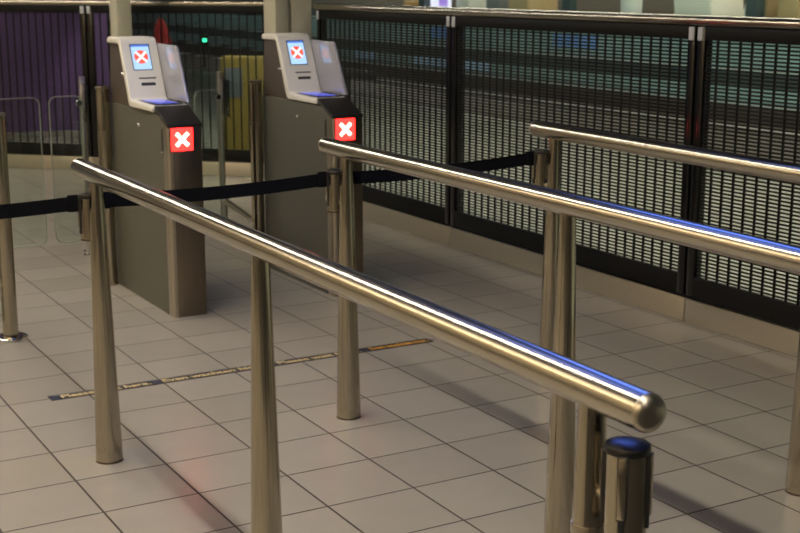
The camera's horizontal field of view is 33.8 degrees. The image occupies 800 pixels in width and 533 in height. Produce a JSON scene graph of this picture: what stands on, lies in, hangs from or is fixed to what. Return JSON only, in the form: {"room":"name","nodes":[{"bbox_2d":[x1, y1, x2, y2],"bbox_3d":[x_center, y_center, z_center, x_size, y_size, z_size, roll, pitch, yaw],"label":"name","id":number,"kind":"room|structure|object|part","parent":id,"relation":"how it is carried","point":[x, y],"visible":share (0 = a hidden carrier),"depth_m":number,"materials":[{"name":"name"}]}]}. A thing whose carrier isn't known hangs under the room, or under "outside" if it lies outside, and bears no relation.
{"room":"airport terminal","nodes":[
{"label":"airport terminal","id":0,"kind":"room"},
{"bbox_2d":[0,136,799,532],"bbox_3d":[-2.996,0.876,3.741,10.250,0.120,19.000,-7,14,-29],"label":"floor","id":1,"kind":"structure","parent":0,"point":[445,439],"depth_m":5.00,"materials":[{"name":"tile"}]},
{"bbox_2d":[0,112,27,341],"bbox_3d":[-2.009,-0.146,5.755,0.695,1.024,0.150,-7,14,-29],"label":"post","id":2,"kind":"object","parent":1,"relation":"on","point":[11,333],"visible":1,"depth_m":5.90,"materials":[{"name":"metal"}]},
{"bbox_2d":[0,97,47,247],"bbox_3d":[-2.212,-0.482,7.490,0.371,0.945,0.052,-7,14,-29],"label":"gate leaf","id":3,"kind":"object","parent":1,"relation":"on","point":[27,97],"visible":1,"depth_m":7.56,"materials":[{"name":"grey"}]},
{"bbox_2d":[48,96,90,255],"bbox_3d":[-1.916,-0.518,7.656,0.211,0.945,0.052,-7,14,-29],"label":"gate leaf","id":4,"kind":"object","parent":1,"relation":"on","point":[78,102],"visible":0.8,"depth_m":7.62,"materials":[{"name":"grey"}]},
{"bbox_2d":[78,76,117,285],"bbox_3d":[-1.704,-0.513,7.370,0.080,1.056,1.011,-4,13,-19],"label":"barrier","id":5,"kind":"object","parent":1,"relation":"on","point":[102,92],"visible":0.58,"depth_m":6.94,"materials":[{"name":"metal"}]},
{"bbox_3d":[-1.862,-0.601,7.800,0.032,1.045,0.032,-7,14,-29],"label":"thin post","id":6,"kind":"part","parent":5,"relation":"part of","materials":[{"name":"metal"}]},
{"bbox_3d":[-1.815,-0.941,7.591,0.010,0.220,0.240,-4,13,-19],"label":"glass panel","id":7,"kind":"part","parent":5,"relation":"part of","materials":[{"name":"clear glass"}]},
{"bbox_3d":[-1.546,-0.306,6.964,0.070,0.825,0.070,-7,14,-29],"label":"thick post","id":8,"kind":"part","parent":5,"relation":"part of","materials":[{"name":"metal"}]},
{"bbox_2d":[109,0,131,35],"bbox_3d":[-2.232,-2.865,10.322,0.146,4.400,0.204,-7,14,-29],"label":"square column","id":9,"kind":"structure","parent":1,"relation":"on","point":[120,10],"depth_m":10.44,"materials":[{"name":"beige paint"}]},
{"bbox_2d":[0,0,263,176],"bbox_3d":[-3.797,-1.592,11.440,6.070,1.438,0.066,3,13,15],"label":"fence","id":10,"kind":"object","parent":1,"relation":"on","point":[20,154],"visible":0.45,"depth_m":11.02,"materials":[{"name":"metal"}]},
{"bbox_2d":[0,5,92,155],"bbox_3d":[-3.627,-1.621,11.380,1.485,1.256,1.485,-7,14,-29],"label":"grille","id":11,"kind":"object","parent":10,"relation":"attached to","point":[14,148],"depth_m":11.21,"materials":[{"name":"black metal"}]},
{"bbox_3d":[-3.628,-0.936,11.527,2.079,0.116,0.024,3,13,15],"label":"kick plate","id":12,"kind":"part","parent":10,"relation":"part of","materials":[{"name":"silver metal"}]},
{"bbox_3d":[-2.614,-1.506,11.152,0.100,1.392,0.024,3,13,15],"label":"post","id":13,"kind":"part","parent":10,"relation":"part of","materials":[{"name":"black metal"}]},
{"bbox_3d":[-3.809,-2.269,11.288,6.050,0.051,0.051,3,13,15],"label":"rail","id":14,"kind":"part","parent":10,"relation":"part of","materials":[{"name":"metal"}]},
{"bbox_2d":[86,6,263,161],"bbox_3d":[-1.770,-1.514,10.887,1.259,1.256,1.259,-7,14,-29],"label":"grille","id":15,"kind":"object","parent":10,"relation":"attached to","point":[208,154],"depth_m":10.83,"materials":[{"name":"black metal"}]},
{"bbox_3d":[-1.756,-0.828,11.030,1.789,0.116,0.024,3,13,15],"label":"kick plate","id":16,"kind":"part","parent":10,"relation":"part of","materials":[{"name":"silver metal"}]},
{"bbox_2d":[107,36,206,317],"bbox_3d":[-1.221,-0.480,6.614,0.206,1.312,0.872,-7,14,-29],"label":"kiosk","id":17,"kind":"object","parent":1,"relation":"on","point":[157,139],"visible":1,"depth_m":6.49,"materials":[{"name":"grey metal"}]},
{"bbox_3d":[-1.182,-0.811,6.463,0.103,0.003,0.235,-7,14,-29],"label":"scanner glass","id":18,"kind":"part","parent":17,"relation":"part of","materials":[{"name":"blue glass"}]},
{"bbox_3d":[-1.094,-0.208,6.281,0.024,0.922,0.064,-7,14,-29],"label":"corner trim","id":19,"kind":"part","parent":17,"relation":"part of","materials":[{"name":"metal"}]},
{"bbox_3d":[-1.134,-0.968,6.550,0.015,0.270,0.430,-7,14,-29],"label":"privacy plate","id":20,"kind":"part","parent":17,"relation":"part of","materials":[{"name":"grey plastic"}]},
{"bbox_3d":[-1.028,-0.599,6.196,0.116,0.116,0.005,-7,14,-29],"label":"sign frame","id":21,"kind":"part","parent":17,"relation":"part of","materials":[{"name":"red plastic"}]},
{"bbox_2d":[171,127,192,151],"bbox_3d":[-1.026,-0.598,6.193,0.108,0.108,0.004,-7,14,-29],"label":"light","id":22,"kind":"object","parent":17,"relation":"attached to","point":[181,137],"depth_m":6.19,"materials":[{"name":"red plastic"}]},
{"bbox_3d":[-1.007,-0.212,6.299,0.146,0.922,0.010,-7,14,-29],"label":"panel","id":23,"kind":"part","parent":17,"relation":"part of","materials":[{"name":"brown metal"}]},
{"bbox_2d":[194,90,224,241],"bbox_3d":[-1.161,-0.610,8.079,0.191,0.945,0.052,-7,14,-29],"label":"gate leaf","id":24,"kind":"object","parent":1,"relation":"on","point":[217,96],"visible":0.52,"depth_m":8.05,"materials":[{"name":"grey"}]},
{"bbox_2d":[216,71,264,232],"bbox_3d":[-0.956,-0.604,7.789,0.080,1.056,1.011,-4,13,-19],"label":"barrier","id":25,"kind":"object","parent":1,"relation":"on","point":[257,218],"visible":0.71,"depth_m":7.37,"materials":[{"name":"metal"}]},
{"bbox_3d":[-1.114,-0.691,8.218,0.032,1.045,0.032,-7,14,-29],"label":"thin post","id":26,"kind":"part","parent":25,"relation":"part of","materials":[{"name":"metal"}]},
{"bbox_3d":[-1.067,-1.032,8.009,0.010,0.220,0.240,-4,13,-19],"label":"glass panel","id":27,"kind":"part","parent":25,"relation":"part of","materials":[{"name":"clear glass"}]},
{"bbox_3d":[-1.087,-0.282,8.230,0.020,0.240,0.020,-4,13,-19],"label":"rail leg","id":28,"kind":"part","parent":25,"relation":"part of","materials":[{"name":"metal"}]},
{"bbox_3d":[-0.959,-0.334,7.855,0.024,0.030,0.892,-4,13,-19],"label":"rail","id":29,"kind":"part","parent":25,"relation":"part of","materials":[{"name":"metal"}]},
{"bbox_3d":[-0.798,-0.397,7.382,0.070,0.825,0.070,-7,14,-29],"label":"thick post","id":30,"kind":"part","parent":25,"relation":"part of","materials":[{"name":"metal"}]},
{"bbox_2d":[48,338,433,400],"bbox_3d":[-0.614,0.423,5.541,1.728,0.002,0.062,-7,14,-29],"label":"strip","id":31,"kind":"object","parent":1,"relation":"on","point":[425,340],"visible":0.84,"depth_m":5.47,"materials":[{"name":"black"}]},
{"bbox_2d":[264,0,288,32],"bbox_3d":[-0.876,-2.604,9.122,0.129,4.400,0.224,-7,14,-29],"label":"square column","id":32,"kind":"structure","parent":1,"relation":"on","point":[276,12],"depth_m":9.23,"materials":[{"name":"beige paint"}]},
{"bbox_2d":[288,0,311,38],"bbox_3d":[-0.742,-2.620,9.197,0.180,4.400,0.224,-7,14,-29],"label":"square column","id":33,"kind":"structure","parent":1,"relation":"on","point":[300,11],"depth_m":9.29,"materials":[{"name":"beige paint"}]},
{"bbox_2d":[262,33,362,296],"bbox_3d":[-0.469,-0.571,7.035,0.206,1.312,0.872,-7,14,-29],"label":"kiosk","id":34,"kind":"object","parent":1,"relation":"on","point":[297,115],"visible":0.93,"depth_m":6.99,"materials":[{"name":"grey metal"}]},
{"bbox_3d":[-0.430,-0.902,6.884,0.103,0.003,0.235,-7,14,-29],"label":"scanner glass","id":35,"kind":"part","parent":34,"relation":"part of","materials":[{"name":"blue glass"}]},
{"bbox_3d":[-0.383,-1.060,6.971,0.015,0.270,0.430,-7,14,-29],"label":"privacy plate","id":36,"kind":"part","parent":34,"relation":"part of","materials":[{"name":"grey plastic"}]},
{"bbox_3d":[-0.343,-0.299,6.701,0.024,0.922,0.064,-7,14,-29],"label":"corner trim","id":37,"kind":"part","parent":34,"relation":"part of","materials":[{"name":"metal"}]},
{"bbox_3d":[-0.276,-0.690,6.617,0.116,0.116,0.005,-7,14,-29],"label":"sign frame","id":38,"kind":"part","parent":34,"relation":"part of","materials":[{"name":"red plastic"}]},
{"bbox_2d":[336,118,354,139],"bbox_3d":[-0.275,-0.690,6.614,0.108,0.108,0.004,-7,14,-29],"label":"light","id":39,"kind":"object","parent":34,"relation":"attached to","point":[345,127],"depth_m":6.61,"materials":[{"name":"red plastic"}]},
{"bbox_3d":[-0.256,-0.303,6.720,0.146,0.922,0.010,-7,14,-29],"label":"panel","id":40,"kind":"part","parent":34,"relation":"part of","materials":[{"name":"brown metal"}]},
{"bbox_2d":[70,158,665,532],"bbox_3d":[-0.354,0.398,3.284,0.093,1.010,2.939,-7,14,-29],"label":"handrail","id":41,"kind":"object","parent":1,"relation":"on","point":[613,491],"visible":1,"depth_m":2.69,"materials":[{"name":"metal"}]},
{"bbox_2d":[0,195,77,218],"bbox_3d":[-1.444,-0.164,4.128,0.877,0.067,0.012,-7,14,-29],"label":"belt","id":42,"kind":"object","parent":41,"relation":"attached to","point":[69,203],"visible":1,"depth_m":4.28,"materials":[{"name":"black fabric"}]},
{"bbox_3d":[-0.986,0.182,4.367,0.090,0.960,0.090,-7,14,-29],"label":"post","id":43,"kind":"part","parent":41,"relation":"part of","materials":[{"name":"metal"}]},
{"bbox_2d":[104,171,326,208],"bbox_3d":[-0.633,-0.267,4.581,0.840,0.069,0.012,-7,14,-29],"label":"belt","id":44,"kind":"object","parent":41,"relation":"attached to","point":[319,180],"visible":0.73,"depth_m":4.62,"materials":[{"name":"black fabric"}]},
{"bbox_3d":[-0.335,0.426,3.257,0.090,0.953,0.090,-7,14,-29],"label":"post","id":45,"kind":"part","parent":41,"relation":"part of","materials":[{"name":"metal"}]},
{"bbox_3d":[0.303,0.666,2.168,0.090,0.946,0.090,-7,14,-29],"label":"post","id":46,"kind":"part","parent":41,"relation":"part of","materials":[{"name":"metal"}]},
{"bbox_2d":[313,3,799,357],"bbox_3d":[1.082,-0.548,6.630,0.066,1.438,6.770,-7,14,-29],"label":"fence","id":47,"kind":"object","parent":1,"relation":"on","point":[772,323],"visible":0.73,"depth_m":6.65,"materials":[{"name":"metal"}]},
{"bbox_2d":[316,10,451,224],"bbox_3d":[-0.134,-1.035,8.680,0.042,1.256,1.787,-7,14,-29],"label":"grille","id":48,"kind":"object","parent":47,"relation":"attached to","point":[421,210],"depth_m":8.41,"materials":[{"name":"black metal"}]},
{"bbox_3d":[-0.133,-0.351,8.829,0.024,0.116,1.799,-7,14,-29],"label":"kick plate","id":49,"kind":"part","parent":47,"relation":"part of","materials":[{"name":"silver metal"}]},
{"bbox_3d":[0.340,-0.809,7.942,0.024,1.392,0.100,-7,14,-29],"label":"post","id":50,"kind":"part","parent":47,"relation":"part of","materials":[{"name":"black metal"}]},
{"bbox_3d":[1.081,-1.223,6.471,0.051,0.051,6.750,-7,14,-29],"label":"rail","id":51,"kind":"part","parent":47,"relation":"part of","materials":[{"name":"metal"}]},
{"bbox_3d":[0.840,0.010,7.169,0.024,0.116,2.104,-7,14,-29],"label":"kick plate","id":52,"kind":"part","parent":47,"relation":"part of","materials":[{"name":"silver metal"}]},
{"bbox_2d":[450,16,698,293],"bbox_3d":[0.839,-0.674,7.020,0.042,1.256,2.092,-7,14,-29],"label":"grille","id":53,"kind":"object","parent":47,"relation":"attached to","point":[642,274],"depth_m":6.81,"materials":[{"name":"black metal"}]},
{"bbox_3d":[1.389,-0.421,6.153,0.024,1.392,0.100,-7,14,-29],"label":"post","id":54,"kind":"part","parent":47,"relation":"part of","materials":[{"name":"black metal"}]},
{"bbox_3d":[1.885,0.397,5.386,0.024,0.116,2.089,-7,14,-29],"label":"kick plate","id":55,"kind":"part","parent":47,"relation":"part of","materials":[{"name":"silver metal"}]},
{"bbox_2d":[686,26,799,328],"bbox_3d":[1.884,-0.287,5.237,0.042,1.256,2.077,-7,14,-29],"label":"grille","id":56,"kind":"object","parent":47,"relation":"attached to","point":[772,311],"depth_m":5.85,"materials":[{"name":"black metal"}]},
{"bbox_2d":[318,137,799,532],"bbox_3d":[0.448,0.294,3.714,0.093,1.030,2.929,-7,14,-29],"label":"handrail","id":57,"kind":"object","parent":1,"relation":"on","point":[339,191],"visible":0.98,"depth_m":3.71,"materials":[{"name":"metal"}]},
{"bbox_3d":[-0.192,0.075,4.810,0.090,0.980,0.090,-7,14,-29],"label":"post","id":58,"kind":"part","parent":57,"relation":"part of","materials":[{"name":"metal"}]},
{"bbox_3d":[0.460,0.319,3.699,0.090,0.976,0.090,-7,14,-29],"label":"post","id":59,"kind":"part","parent":57,"relation":"part of","materials":[{"name":"metal"}]},
{"bbox_2d":[529,121,799,496],"bbox_3d":[1.247,0.195,4.128,0.093,1.048,2.874,-7,14,-29],"label":"handrail","id":60,"kind":"object","parent":1,"relation":"on","point":[546,169],"visible":0.84,"depth_m":4.72,"materials":[{"name":"metal"}]},
{"bbox_2d":[353,151,533,183],"bbox_3d":[0.162,-0.376,5.011,0.829,0.078,0.012,-7,14,-28],"label":"belt","id":61,"kind":"object","parent":60,"relation":"attached to","point":[371,176],"visible":0.61,"depth_m":5.07,"materials":[{"name":"black fabric"}]},
{"bbox_3d":[0.604,-0.025,5.231,0.090,0.998,0.090,-7,14,-29],"label":"post","id":62,"kind":"part","parent":60,"relation":"part of","materials":[{"name":"metal"}]},
{"bbox_3d":[1.275,0.227,4.087,0.090,0.991,0.090,-7,14,-29],"label":"post","id":63,"kind":"part","parent":60,"relation":"part of","materials":[{"name":"metal"}]},
{"bbox_2d":[109,44,799,163],"bbox_3d":[-5.099,-4.490,28.466,2.050,0.120,65.000,-7,14,-29],"label":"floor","id":64,"kind":"structure","parent":0,"point":[109,44],"depth_m":15.80,"materials":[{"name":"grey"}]},
{"bbox_2d":[199,34,207,66],"bbox_3d":[-3.702,-4.089,24.873,0.140,0.620,0.130,-7,14,-29],"label":"lamp","id":65,"kind":"object","parent":64,"relation":"on","point":[201,34],"visible":0.44,"depth_m":24.83,"materials":[{"name":"black plastic"}]},
{"bbox_2d":[181,53,799,134],"bbox_3d":[-4.444,-4.630,28.820,0.120,0.003,65.000,-7,14,-29],"label":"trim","id":66,"kind":"structure","parent":64,"relation":"on","point":[181,53],"depth_m":16.52,"materials":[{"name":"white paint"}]},
{"bbox_2d":[167,69,799,303],"bbox_3d":[-12.432,-3.599,24.362,14.850,0.120,65.000,-7,14,-29],"label":"platform","id":67,"kind":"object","parent":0,"point":[183,69],"depth_m":10.47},
{"bbox_2d":[0,13,110,138],"bbox_3d":[-4.919,-2.556,13.146,3.940,2.600,0.240,-4,13,-17],"label":"curtain","id":68,"kind":"object","parent":67,"relation":"on","point":[47,13],"visible":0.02,"depth_m":13.59,"materials":[{"name":"purple fabric"}]},
{"bbox_2d":[152,19,171,44],"bbox_3d":[-2.142,-1.605,11.899,0.320,1.270,0.320,-7,14,-29],"label":"parasol","id":69,"kind":"object","parent":67,"relation":"on","point":[158,19],"visible":0.2,"depth_m":11.75,"materials":[{"name":"red fabric"}]},
{"bbox_2d":[220,56,263,149],"bbox_3d":[-1.391,-1.420,11.849,0.420,0.930,0.362,-1,12,-6],"label":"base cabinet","id":70,"kind":"object","parent":67,"relation":"on","point":[222,56],"visible":0.21,"depth_m":11.65,"materials":[{"name":"yellow metal"}]},
{"bbox_3d":[-1.473,-1.621,11.619,0.160,0.260,0.016,-1,12,-6],"label":"panel","id":71,"kind":"part","parent":70,"relation":"part of","materials":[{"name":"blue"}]},
{"bbox_2d":[341,67,377,97],"bbox_3d":[-0.333,-1.005,9.888,0.220,0.949,0.570,-7,14,-29],"label":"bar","id":72,"kind":"object","parent":67,"relation":"on","point":[341,67],"visible":0.07,"depth_m":9.76,"materials":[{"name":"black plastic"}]},
{"label":"outside","id":73,"kind":"structure","parent":0,"visible":0},
{"bbox_2d":[108,0,799,129],"bbox_3d":[-3.001,-6.074,29.352,2.514,3.400,49.000,-7,14,-29],"label":"carriage","id":74,"kind":"object","parent":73,"point":[746,8],"visible":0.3,"depth_m":18.20,"materials":[{"name":"painted metal"},{"name":"clear glass"}]},
{"bbox_3d":[-0.627,-3.706,23.062,0.024,0.130,0.700,-7,14,-29],"label":"light blue panel","id":75,"kind":"part","parent":74,"relation":"part of","materials":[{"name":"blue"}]},
{"bbox_3d":[0.427,-4.215,22.154,0.550,0.520,0.500,-7,14,-29],"label":"seat","id":76,"kind":"part","parent":74,"relation":"part of","materials":[{"name":"brown fabric"}]},
{"bbox_3d":[0.740,-3.654,20.631,0.024,0.170,1.000,-7,14,-29],"label":"blue panel","id":77,"kind":"part","parent":74,"relation":"part of","materials":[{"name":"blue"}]},
{"bbox_2d":[439,0,447,5],"bbox_3d":[0.692,-4.341,20.896,0.015,0.400,0.250,-7,14,-29],"label":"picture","id":78,"kind":"object","parent":74,"relation":"attached to","point":[441,2],"depth_m":20.91,"materials":[{"name":"purple"}]},
{"bbox_3d":[0.789,-3.181,20.645,0.024,0.130,2.200,-7,14,-29],"label":"light blue panel","id":79,"kind":"part","parent":74,"relation":"part of","materials":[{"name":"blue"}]},
{"bbox_3d":[1.209,-4.062,20.789,0.550,0.800,0.350,-7,14,-29],"label":"seat","id":80,"kind":"part","parent":74,"relation":"part of","materials":[{"name":"beige fabric"}]},
{"bbox_3d":[1.632,-3.905,20.068,0.550,0.800,0.350,-7,14,-29],"label":"seat","id":81,"kind":"part","parent":74,"relation":"part of","materials":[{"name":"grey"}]},
{"bbox_3d":[1.967,-3.781,19.495,0.550,0.800,0.500,-7,14,-29],"label":"seat","id":82,"kind":"part","parent":74,"relation":"part of","materials":[{"name":"brown fabric"}]},
{"bbox_3d":[2.380,-3.047,17.833,0.024,0.170,1.000,-7,14,-29],"label":"blue panel","id":83,"kind":"part","parent":74,"relation":"part of","materials":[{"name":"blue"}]},
{"bbox_3d":[3.831,-3.091,16.315,0.550,0.800,0.755,-7,14,-29],"label":"seat","id":84,"kind":"part","parent":74,"relation":"part of","materials":[{"name":"beige fabric"}]},
{"bbox_3d":[4.398,-2.881,15.349,0.550,0.800,0.200,-7,14,-29],"label":"seat","id":85,"kind":"part","parent":74,"relation":"part of","materials":[{"name":"brown fabric"}]},
{"bbox_3d":[4.602,-2.806,15.001,0.550,0.800,0.300,-7,14,-29],"label":"seat","id":86,"kind":"part","parent":74,"relation":"part of","materials":[{"name":"brown fabric"}]}
]}

